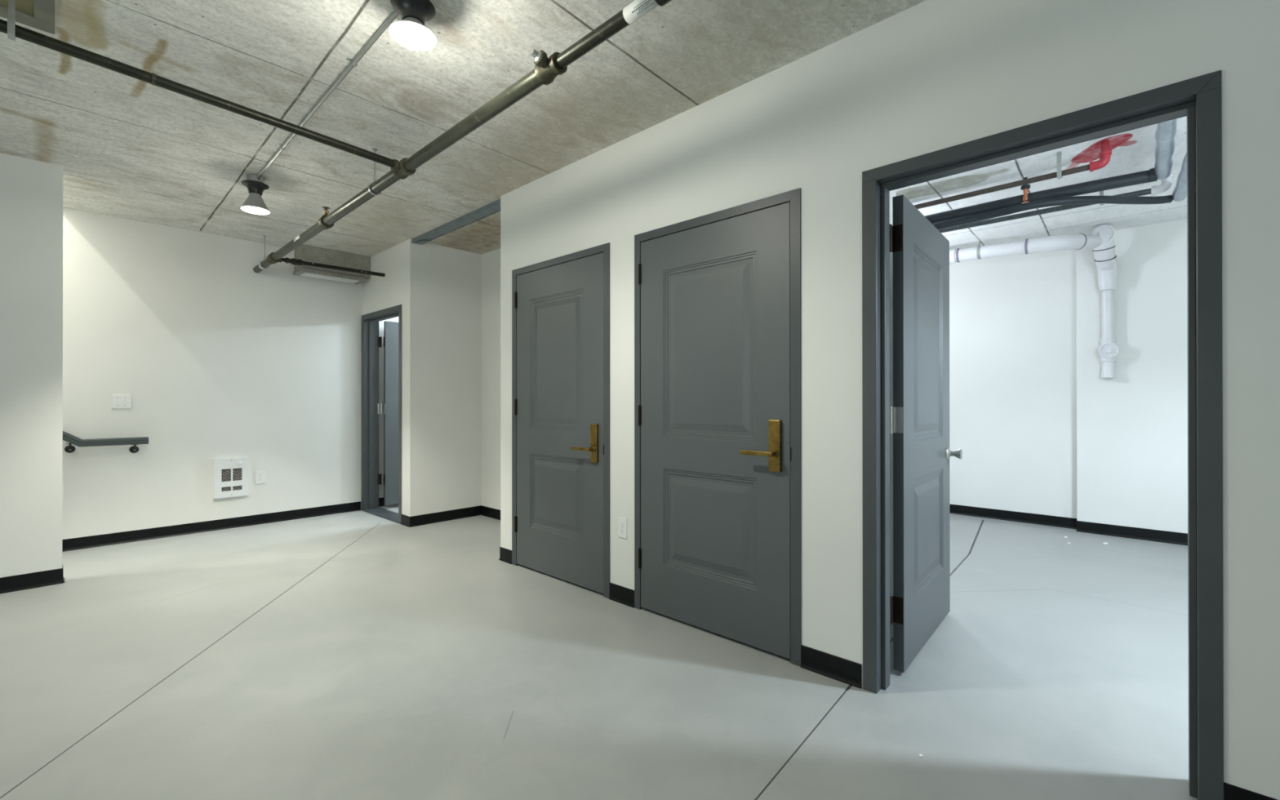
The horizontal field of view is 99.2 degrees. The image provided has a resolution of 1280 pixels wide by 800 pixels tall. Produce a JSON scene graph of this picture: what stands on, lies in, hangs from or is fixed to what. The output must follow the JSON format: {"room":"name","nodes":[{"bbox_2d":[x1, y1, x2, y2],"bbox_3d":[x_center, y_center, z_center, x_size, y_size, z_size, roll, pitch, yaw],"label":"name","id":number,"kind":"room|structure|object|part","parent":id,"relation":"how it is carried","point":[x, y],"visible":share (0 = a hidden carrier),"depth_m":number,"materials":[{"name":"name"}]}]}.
{"room":"basement hallway","nodes":[
{"label":"basement hallway","id":0,"kind":"room"},
{"bbox_2d":[0,153,62,577],"bbox_3d":[-4.670,-1.332,2.523,0.120,5.000,2.737,0,0,43],"label":"wall","id":1,"kind":"structure","parent":0,"point":[31,191],"depth_m":3.38,"materials":[{"name":"paint"}]},
{"bbox_2d":[0,568,62,593],"bbox_3d":[-4.619,1.121,2.475,0.011,0.095,2.741,0,0,43],"label":"baseboard","id":2,"kind":"structure","parent":1,"relation":"attached to","point":[51,577],"depth_m":3.38,"materials":[{"name":"black rubber"}]},
{"bbox_2d":[62,207,361,539],"bbox_3d":[-4.702,-1.328,4.057,0.120,5.000,4.940,0,0,43],"label":"wall","id":3,"kind":"structure","parent":0,"point":[215,357],"depth_m":4.80,"materials":[{"name":"paint"}]},
{"bbox_2d":[62,431,148,453],"bbox_3d":[-4.582,0.044,4.030,0.087,0.790,1.401,0,0,43],"label":"handrail","id":4,"kind":"object","parent":3,"relation":"attached to","point":[68,437],"visible":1,"depth_m":4.31,"materials":[{"name":"paint"}]},
{"bbox_2d":[111,394,130,408],"bbox_3d":[-4.239,0.013,4.449,0.018,0.115,0.116,0,0,43],"label":"light switch","id":5,"kind":"object","parent":3,"relation":"attached to","point":[117,401],"visible":1,"depth_m":4.45,"materials":[{"name":"white plastic"}]},
{"bbox_2d":[62,501,360,551],"bbox_3d":[-3.784,1.127,4.941,0.011,0.092,2.370,0,0,43],"label":"baseboard","id":6,"kind":"structure","parent":3,"relation":"attached to","point":[80,543],"depth_m":4.82,"materials":[{"name":"black rubber"}]},
{"bbox_2d":[213,457,248,498],"bbox_3d":[-3.731,0.709,4.972,0.049,0.352,0.256,0,0,43],"label":"wall heater","id":7,"kind":"object","parent":3,"relation":"attached to","point":[230,475],"visible":1,"depth_m":4.97,"materials":[{"name":"metal"}]},
{"bbox_2d":[221,486,231,491],"bbox_3d":[-3.764,0.808,4.949,0.010,0.040,0.072,0,0,43],"label":"grille","id":8,"kind":"object","parent":7,"relation":"attached to","point":[223,488],"depth_m":4.95,"materials":[{"name":"white metal"}]},
{"bbox_2d":[221,468,231,481],"bbox_3d":[-3.766,0.683,4.952,0.004,0.114,0.072,0,0,43],"label":"grille","id":9,"kind":"object","parent":7,"relation":"attached to","point":[225,473],"depth_m":4.95,"materials":[{"name":"white metal"}]},
{"bbox_2d":[232,485,241,490],"bbox_3d":[-3.710,0.808,5.012,0.004,0.040,0.072,0,0,43],"label":"grille","id":10,"kind":"object","parent":7,"relation":"attached to","point":[234,487],"depth_m":5.01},
{"bbox_2d":[232,467,241,480],"bbox_3d":[-3.711,0.683,5.012,0.004,0.114,0.072,0,0,43],"label":"grille","id":11,"kind":"object","parent":7,"relation":"attached to","point":[237,472],"depth_m":5.01,"materials":[{"name":"white metal"}]},
{"bbox_2d":[255,471,265,484],"bbox_3d":[-3.592,0.733,5.151,0.008,0.118,0.080,0,0,43],"label":"power outlet","id":12,"kind":"object","parent":3,"relation":"attached to","point":[260,475],"visible":1,"depth_m":5.15,"materials":[{"name":"white plastic"}]},
{"bbox_2d":[361,239,425,516],"bbox_3d":[-2.522,-0.158,5.500,1.218,2.664,0.144,0,0,43],"label":"wall","id":13,"kind":"structure","parent":0,"point":[402,264],"depth_m":5.11,"materials":[{"name":"paint"}]},
{"bbox_2d":[360,304,401,523],"bbox_3d":[-2.268,0.136,5.857,0.983,2.078,1.038,0,0,43],"label":"door","id":14,"kind":"structure","parent":13,"relation":"in","point":[371,478],"depth_m":5.83,"materials":[{"name":"metal"}]},
{"bbox_2d":[400,514,409,527],"bbox_3d":[-2.194,1.125,5.086,0.187,0.095,0.011,0,0,43],"label":"baseboard","id":15,"kind":"structure","parent":13,"relation":"attached to","point":[405,519],"depth_m":5.08,"materials":[{"name":"black rubber"}]},
{"bbox_2d":[378,242,481,514],"bbox_3d":[-1.756,-0.156,6.398,1.318,2.664,2.216,0,0,43],"label":"wall","id":16,"kind":"structure","parent":0,"point":[453,277],"depth_m":5.35,"materials":[{"name":"paint"}]},
{"bbox_2d":[378,497,398,506],"bbox_3d":[-2.189,1.129,6.741,0.011,0.095,2.100,0,0,43],"label":"baseboard","id":17,"kind":"structure","parent":16,"relation":"attached to","point":[380,500],"depth_m":6.02,"materials":[{"name":"black rubber"}]},
{"bbox_2d":[409,505,480,527],"bbox_3d":[-1.871,1.126,5.294,0.011,0.095,0.740,0,0,43],"label":"baseboard","id":18,"kind":"structure","parent":16,"relation":"attached to","point":[424,519],"depth_m":5.27,"materials":[{"name":"black rubber"}]},
{"bbox_2d":[481,248,500,510],"bbox_3d":[-1.026,-0.160,5.098,1.522,2.664,0.120,0,0,43],"label":"wall","id":19,"kind":"structure","parent":0,"point":[491,260],"depth_m":5.44,"materials":[{"name":"paint"}]},
{"bbox_2d":[480,505,500,519],"bbox_3d":[-1.073,1.125,5.050,1.512,0.095,0.011,0,0,43],"label":"baseboard","id":20,"kind":"structure","parent":19,"relation":"attached to","point":[495,513],"depth_m":5.44,"materials":[{"name":"black rubber"}]},
{"bbox_2d":[0,0,1186,257],"bbox_3d":[-0.081,-1.568,2.672,8.750,0.219,9.200,0,0,43],"label":"ceiling","id":21,"kind":"structure","parent":0,"point":[126,147],"depth_m":2.78,"materials":[{"name":"concrete"}]},
{"bbox_2d":[7,0,15,40],"bbox_3d":[-2.238,-1.395,1.938,0.052,0.206,0.040,0,0,43],"label":"strap hanger","id":22,"kind":"object","parent":21,"relation":"hanging from","point":[11,19],"visible":0.88,"depth_m":1.93,"materials":[{"name":"metal"}]},
{"bbox_2d":[0,0,54,34],"bbox_3d":[-2.340,-1.492,1.754,0.690,0.012,0.620,0,0,43],"label":"box","id":23,"kind":"object","parent":21,"relation":"attached to","point":[37,14],"visible":1,"depth_m":2.09,"materials":[{"name":"metal"}]},
{"bbox_3d":[-2.329,-1.496,1.747,0.545,0.003,0.505,0,0,43],"label":"panel","id":24,"kind":"part","parent":23,"relation":"part of","materials":[{"name":"brown wood"}]},
{"bbox_2d":[240,173,270,214],"bbox_3d":[-2.572,-1.376,3.641,0.162,0.237,0.162,0,0,43],"label":"ceiling lamp","id":25,"kind":"object","parent":21,"relation":"attached to","point":[254,203],"visible":1,"depth_m":3.60,"materials":[{"name":"metal"}]},
{"bbox_3d":[-2.572,-1.326,3.641,0.162,0.117,0.162,0,0,43],"label":"reflector bulb","id":26,"kind":"part","parent":25,"relation":"part of","materials":[{"name":"clear glass"}]},
{"bbox_2d":[259,235,269,268],"bbox_3d":[-3.409,-1.343,4.944,0.027,0.296,0.072,0,0,43],"label":"hanger","id":27,"kind":"object","parent":21,"relation":"hanging from","point":[264,256],"visible":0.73,"depth_m":4.94,"materials":[{"name":"metal"}]},
{"bbox_3d":[-3.409,-1.379,4.944,0.027,0.224,0.027,0,0,43],"label":"hanger rod","id":28,"kind":"part","parent":27,"relation":"part of","materials":[{"name":"metal"}]},
{"bbox_2d":[0,0,671,276],"bbox_3d":[-0.827,-1.290,2.667,6.012,0.187,5.406,0,0,2],"label":"pipe","id":29,"kind":"object","parent":27,"relation":"hanging from","point":[546,69],"visible":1,"depth_m":2.33,"materials":[{"name":"metal"}]},
{"bbox_2d":[322,206,329,215],"bbox_3d":[-2.207,-1.324,3.828,0.050,0.057,0.050,0,0,43],"label":"sprinkler","id":30,"kind":"object","parent":29,"relation":"on","point":[326,208],"visible":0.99,"depth_m":3.82,"materials":[{"name":"gold metal"}]},
{"bbox_2d":[631,0,653,14],"bbox_3d":[0.007,-1.264,1.749,0.086,0.014,0.015,0,0,43],"label":"print","id":31,"kind":"object","parent":29,"relation":"attached to","point":[639,6],"depth_m":1.75},
{"bbox_2d":[257,10,399,180],"bbox_3d":[-1.683,-1.477,2.792,2.405,0.039,0.042,0,0,44],"label":"conduit","id":32,"kind":"object","parent":21,"relation":"attached to","point":[393,15],"visible":0.98,"depth_m":2.52,"materials":[{"name":"metal"}]},
{"bbox_2d":[293,244,370,284],"bbox_3d":[-3.103,-1.356,5.504,0.249,0.265,0.641,0,0,43],"label":"concrete block","id":33,"kind":"object","parent":21,"relation":"hanging from","point":[304,252],"visible":0.91,"depth_m":5.40,"materials":[{"name":"grey concrete"}]},
{"bbox_3d":[-3.121,-1.226,5.482,0.170,0.004,0.500,0,0,43],"label":"panel","id":34,"kind":"part","parent":33,"relation":"part of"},
{"bbox_2d":[368,147,381,195],"bbox_3d":[-1.581,-1.359,3.246,0.027,0.274,0.072,0,0,43],"label":"hanger","id":35,"kind":"object","parent":21,"relation":"hanging from","point":[374,149],"visible":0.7,"depth_m":3.24,"materials":[{"name":"metal"}]},
{"bbox_3d":[-1.581,-1.395,3.246,0.027,0.202,0.027,0,0,43],"label":"hanger rod","id":36,"kind":"part","parent":35,"relation":"part of","materials":[{"name":"metal"}]},
{"bbox_2d":[388,0,436,50],"bbox_3d":[-0.831,-1.410,1.996,0.162,0.178,0.162,0,0,43],"label":"ceiling lamp","id":37,"kind":"object","parent":21,"relation":"attached to","point":[411,32],"visible":1,"depth_m":1.97,"materials":[{"name":"metal"}]},
{"bbox_3d":[-0.831,-1.361,1.996,0.162,0.056,0.162,0,0,43],"label":"reflector bulb","id":38,"kind":"part","parent":37,"relation":"part of","materials":[{"name":"clear glass"}]},
{"bbox_2d":[411,199,500,244],"bbox_3d":[-1.535,-1.472,4.561,1.527,0.040,0.098,0,0,43],"label":"beam","id":39,"kind":"structure","parent":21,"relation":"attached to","point":[493,207],"depth_m":4.51,"materials":[{"name":"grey metal"}]},
{"bbox_2d":[976,239,981,259],"bbox_3d":[3.073,-1.365,4.928,0.027,0.181,0.116,0,0,43],"label":"hanger","id":40,"kind":"object","parent":21,"relation":"hanging from","point":[979,242],"visible":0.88,"depth_m":4.90,"materials":[{"name":"metal"}]},
{"bbox_2d":[924,118,1177,224],"bbox_3d":[1.389,-1.331,3.472,2.918,0.084,2.017,0,0,43],"label":"insulated pipe","id":41,"kind":"object","parent":21,"relation":"hanging from","point":[1166,131],"visible":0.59,"depth_m":3.35,"materials":[{"name":"black foam rubber"},{"name":"white plastic"}]},
{"bbox_2d":[1057,151,1062,178],"bbox_3d":[2.477,-1.386,3.213,0.022,0.146,0.041,0,0,43],"label":"strap hanger","id":42,"kind":"object","parent":21,"relation":"hanging from","point":[1059,153],"visible":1,"depth_m":3.20,"materials":[{"name":"metal"}]},
{"bbox_2d":[913,139,1111,208],"bbox_3d":[1.648,-1.380,4.008,2.764,0.153,0.058,0,0,44],"label":"pipe","id":43,"kind":"object","parent":42,"relation":"hanging from","point":[1104,156],"visible":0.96,"depth_m":3.28,"materials":[{"name":"paint"}]},
{"bbox_2d":[1020,177,1030,203],"bbox_3d":[2.529,-1.375,3.570,0.048,0.166,0.048,0,0,-25],"label":"sprinkler","id":44,"kind":"object","parent":43,"relation":"hanging from","point":[1024,188],"visible":0.91,"depth_m":3.56,"materials":[{"name":"orange metal"}]},
{"bbox_2d":[933,152,1186,230],"bbox_3d":[1.879,-1.279,3.856,2.995,0.093,1.528,0,0,43],"label":"insulated pipe","id":45,"kind":"object","parent":21,"relation":"hanging from","point":[1180,192],"visible":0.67,"depth_m":3.46,"materials":[{"name":"black foam rubber"},{"name":"white plastic"}]},
{"bbox_2d":[1099,191,1104,205],"bbox_3d":[3.083,-1.382,3.633,0.022,0.152,0.053,0,0,43],"label":"strap hanger","id":46,"kind":"object","parent":21,"relation":"hanging from","point":[1101,193],"visible":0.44,"depth_m":3.62,"materials":[{"name":"metal"}]},
{"bbox_2d":[938,173,1173,233],"bbox_3d":[2.257,-1.379,4.395,2.930,0.155,0.060,0,0,42],"label":"pipe","id":47,"kind":"object","parent":46,"relation":"hanging from","point":[1166,184],"visible":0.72,"depth_m":3.80,"materials":[{"name":"white plastic"}]},
{"bbox_2d":[0,504,1197,799],"bbox_3d":[-0.705,1.242,2.837,9.900,0.150,10.000,0,0,43],"label":"floor","id":48,"kind":"structure","parent":0,"point":[359,655],"depth_m":2.23,"materials":[{"name":"concrete"}]},
{"bbox_2d":[500,0,1279,799],"bbox_3d":[1.175,-0.168,2.045,5.861,2.664,0.144,0,0,43],"label":"wall","id":49,"kind":"structure","parent":0,"point":[930,76],"depth_m":2.14,"materials":[{"name":"paint"}]},
{"bbox_2d":[498,546,511,564],"bbox_3d":[-0.969,1.122,3.929,0.157,0.095,0.011,0,0,43],"label":"baseboard","id":50,"kind":"structure","parent":49,"relation":"attached to","point":[505,555],"depth_m":3.93,"materials":[{"name":"black rubber"}]},
{"bbox_2d":[511,242,609,598],"bbox_3d":[-0.519,0.122,3.565,0.999,2.093,0.223,0,0,43],"label":"door","id":51,"kind":"structure","parent":49,"relation":"in","point":[561,305],"depth_m":3.51,"materials":[{"name":"metal"}]},
{"bbox_3d":[-0.347,0.295,3.291,0.174,0.032,0.057,0,0,43],"label":"lever","id":52,"kind":"part","parent":51,"relation":"part of","materials":[{"name":"gold metal"}]},
{"bbox_3d":[-0.274,0.261,3.275,0.056,0.234,0.020,0,0,43],"label":"handle plate","id":53,"kind":"part","parent":51,"relation":"part of","materials":[{"name":"gold metal"}]},
{"bbox_2d":[608,582,634,608],"bbox_3d":[-0.104,1.120,3.126,0.201,0.095,0.011,0,0,43],"label":"baseboard","id":54,"kind":"structure","parent":49,"relation":"attached to","point":[623,595],"depth_m":3.12,"materials":[{"name":"black rubber"}]},
{"bbox_2d":[617,516,626,538],"bbox_3d":[-0.101,0.734,3.126,0.070,0.115,0.008,0,0,43],"label":"power outlet","id":55,"kind":"object","parent":49,"relation":"attached to","point":[622,522],"visible":1,"depth_m":3.12,"materials":[{"name":"white plastic"}]},
{"bbox_2d":[634,187,801,666],"bbox_3d":[0.361,0.120,2.747,1.000,2.093,0.223,0,0,43],"label":"door","id":56,"kind":"structure","parent":49,"relation":"in","point":[717,550],"depth_m":2.66,"materials":[{"name":"metal"}]},
{"bbox_3d":[0.539,0.240,2.468,0.173,0.032,0.057,0,0,43],"label":"lever","id":57,"kind":"part","parent":56,"relation":"part of","materials":[{"name":"gold metal"}]},
{"bbox_3d":[0.609,0.206,2.454,0.058,0.234,0.020,0,0,43],"label":"handle plate","id":58,"kind":"part","parent":56,"relation":"part of","materials":[{"name":"gold metal"}]},
{"bbox_3d":[0.666,0.240,2.408,0.007,0.060,0.002,0,0,43],"label":"strike plate","id":59,"kind":"part","parent":56,"relation":"part of","materials":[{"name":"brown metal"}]},
{"bbox_2d":[800,644,862,688],"bbox_3d":[0.798,1.117,2.287,0.260,0.095,0.011,0,0,43],"label":"baseboard","id":60,"kind":"structure","parent":49,"relation":"attached to","point":[838,668],"depth_m":2.28,"materials":[{"name":"black rubber"}]},
{"bbox_2d":[862,70,1223,799],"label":"door","id":61,"kind":"structure","parent":49,"relation":"in","point":[918,418],"depth_m":2.17,"materials":[{"name":"metal"}]},
{"bbox_3d":[1.671,0.286,2.893,0.071,0.066,0.066,0,0,43],"label":"knob","id":62,"kind":"part","parent":61,"relation":"part of","materials":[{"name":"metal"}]},
{"bbox_2d":[1223,782,1277,799],"bbox_3d":[2.449,1.113,0.754,2.242,0.095,0.011,0,0,43],"label":"baseboard","id":63,"kind":"structure","parent":49,"relation":"attached to","point":[1231,792],"depth_m":1.50,"materials":[{"name":"black rubber"}]},
{"bbox_2d":[889,189,896,595],"bbox_3d":[0.313,-0.145,3.511,2.280,2.625,0.830,0,0,43],"label":"wall","id":64,"kind":"structure","parent":0,"point":[893,193],"depth_m":2.98,"materials":[{"name":"paint"}]},
{"bbox_2d":[949,218,1187,533],"bbox_3d":[3.927,-0.143,4.917,5.940,2.625,0.150,0,0,43],"label":"wall","id":65,"kind":"structure","parent":0,"point":[1035,422],"depth_m":4.96,"materials":[{"name":"paint"}]},
{"bbox_2d":[949,503,1076,528],"bbox_3d":[2.918,1.125,5.892,2.850,0.095,0.011,0,0,43],"label":"baseboard","id":66,"kind":"structure","parent":65,"relation":"attached to","point":[1033,518],"depth_m":5.25,"materials":[{"name":"black rubber"}]},
{"bbox_2d":[949,224,1118,379],"bbox_3d":[2.911,-0.809,5.127,2.479,1.278,0.509,0,0,32],"label":"drain pipe","id":67,"kind":"object","parent":65,"relation":"attached to","point":[1101,238],"visible":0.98,"depth_m":4.63,"materials":[{"name":"white plastic"}]},
{"bbox_2d":[1076,520,1187,545],"bbox_3d":[4.966,1.119,3.839,2.954,0.095,0.011,0,0,43],"label":"baseboard","id":68,"kind":"structure","parent":65,"relation":"attached to","point":[1164,536],"depth_m":4.59,"materials":[{"name":"black rubber"}]}
]}

